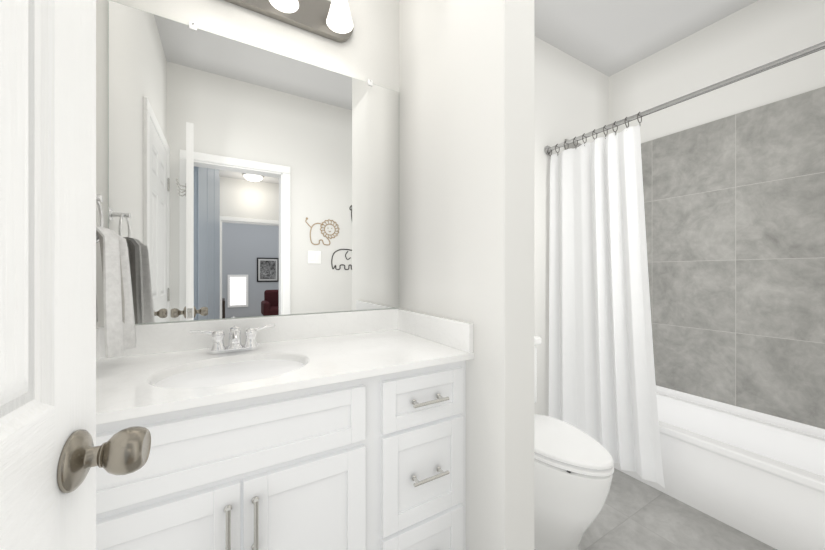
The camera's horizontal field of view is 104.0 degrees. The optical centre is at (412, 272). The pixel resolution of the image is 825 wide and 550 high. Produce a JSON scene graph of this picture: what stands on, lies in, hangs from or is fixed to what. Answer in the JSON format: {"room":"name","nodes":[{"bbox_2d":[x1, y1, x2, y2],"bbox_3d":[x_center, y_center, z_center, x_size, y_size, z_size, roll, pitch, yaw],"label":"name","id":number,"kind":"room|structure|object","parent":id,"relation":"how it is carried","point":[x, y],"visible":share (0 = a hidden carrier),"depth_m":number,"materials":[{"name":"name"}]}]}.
{"room":"bathroom","nodes":[
{"label":"bathroom","id":0,"kind":"room"},
{"bbox_2d":[96,0,99,326],"bbox_3d":[-0.696,-0.180,0.341,0.120,2.740,1.530,0,0,-30],"label":"wall","id":1,"kind":"structure","parent":0,"point":[97,1],"depth_m":1.05,"materials":[{"name":"white paint"}]},
{"bbox_2d":[0,0,150,549],"bbox_3d":[-0.286,0.163,0.127,0.191,2.030,0.730,0,0,-30],"label":"entry door","id":2,"kind":"structure","parent":1,"relation":"in","point":[52,455],"depth_m":0.35,"materials":[{"name":"white wood"}]},
{"bbox_2d":[96,194,135,357],"bbox_3d":[-0.889,-0.006,0.927,0.135,0.462,0.223,0,0,-30],"label":"towel ring","id":3,"kind":"object","parent":1,"relation":"attached to","point":[119,330],"visible":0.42,"depth_m":0.90,"materials":[{"name":"white fabric"}]},
{"bbox_2d":[100,0,611,415],"bbox_3d":[0.230,-0.180,1.842,3.230,2.740,0.124,0,0,-30],"label":"wall","id":4,"kind":"structure","parent":0,"point":[577,96],"depth_m":1.51,"materials":[{"name":"white paint"}]},
{"bbox_2d":[108,0,398,323],"bbox_3d":[-0.530,-0.368,1.323,1.074,1.080,0.012,0,0,-30],"label":"mirror","id":5,"kind":"object","parent":4,"relation":"attached to","point":[246,180],"visible":0.96,"depth_m":1.25,"materials":[{"name":"grey mirror"}]},
{"bbox_2d":[224,0,352,41],"bbox_3d":[-0.502,-1.098,1.240,0.620,0.162,0.186,0,0,-30],"label":"sconce","id":6,"kind":"object","parent":4,"relation":"attached to","point":[332,20],"visible":1,"depth_m":1.34,"materials":[{"name":"silver metal"}]},
{"bbox_2d":[544,41,824,487],"bbox_3d":[1.290,0.104,1.501,0.073,1.920,1.536,0,0,-30],"label":"curtain rod","id":7,"kind":"object","parent":4,"relation":"attached to","point":[602,386],"visible":1,"depth_m":1.83,"materials":[{"name":"white fabric"}]},
{"bbox_2d":[548,124,665,487],"bbox_3d":[1.076,0.140,1.864,0.068,1.849,0.658,0,0,-30],"label":"curtain","id":8,"kind":"object","parent":7,"relation":"hanging from","point":[602,384],"depth_m":1.83,"materials":[{"name":"white fabric"}]},
{"bbox_2d":[396,0,543,549],"bbox_3d":[0.170,-0.180,1.330,0.139,2.740,0.693,0,0,-30],"label":"wall","id":9,"kind":"structure","parent":0,"point":[496,96],"depth_m":1.10,"materials":[{"name":"white paint"}]},
{"bbox_2d":[534,0,757,76],"bbox_3d":[0.646,-1.590,1.127,3.230,0.080,1.778,0,0,-30],"label":"ceiling","id":10,"kind":"structure","parent":0,"point":[608,38],"depth_m":2.01,"materials":[{"name":"grey paint"}]},
{"bbox_2d":[534,468,776,549],"bbox_3d":[0.646,1.230,1.127,3.230,0.080,1.778,0,0,-30],"label":"floor","id":11,"kind":"structure","parent":0,"point":[634,514],"depth_m":1.51,"materials":[{"name":"tile"}]},
{"bbox_2d":[96,308,473,549],"bbox_3d":[-0.405,0.682,1.071,1.113,1.014,0.574,0,0,-30],"label":"bathroom vanity","id":12,"kind":"object","parent":11,"relation":"on","point":[334,431],"visible":0.92,"depth_m":0.91,"materials":[{"name":"white paint"}]},
{"bbox_2d":[189,324,275,353],"bbox_3d":[-0.607,0.231,1.102,0.272,0.088,0.154,0,0,-30],"label":"faucet","id":13,"kind":"object","parent":12,"relation":"on","point":[233,345],"visible":1,"depth_m":1.11,"materials":[{"name":"silver metal"}]},
{"bbox_2d":[534,336,613,549],"bbox_3d":[0.570,0.770,1.541,0.452,0.840,0.737,0,0,-30],"label":"toilet","id":14,"kind":"object","parent":11,"relation":"on","point":[573,470],"visible":0.48,"depth_m":1.31,"materials":[{"name":"white ceramic"}]},
{"bbox_2d":[613,385,824,549],"bbox_3d":[1.682,0.987,1.730,0.568,0.404,1.513,0,0,-30],"label":"bathtub","id":15,"kind":"object","parent":11,"relation":"on","point":[759,476],"visible":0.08,"depth_m":1.60,"materials":[{"name":"white ceramic"}]},
{"bbox_2d":[612,0,824,142],"bbox_3d":[1.992,-0.180,1.906,0.120,2.740,1.530,0,0,-30],"label":"wall","id":16,"kind":"structure","parent":0,"point":[762,32],"depth_m":1.95,"materials":[{"name":"white paint"}]},
{"bbox_2d":[565,86,824,428],"bbox_3d":[1.696,-0.075,1.738,0.560,1.730,1.537,0,0,-30],"label":"tiled wall","id":17,"kind":"structure","parent":16,"relation":"attached to","point":[734,207],"depth_m":1.87,"materials":[{"name":"grey tile"}]}
]}

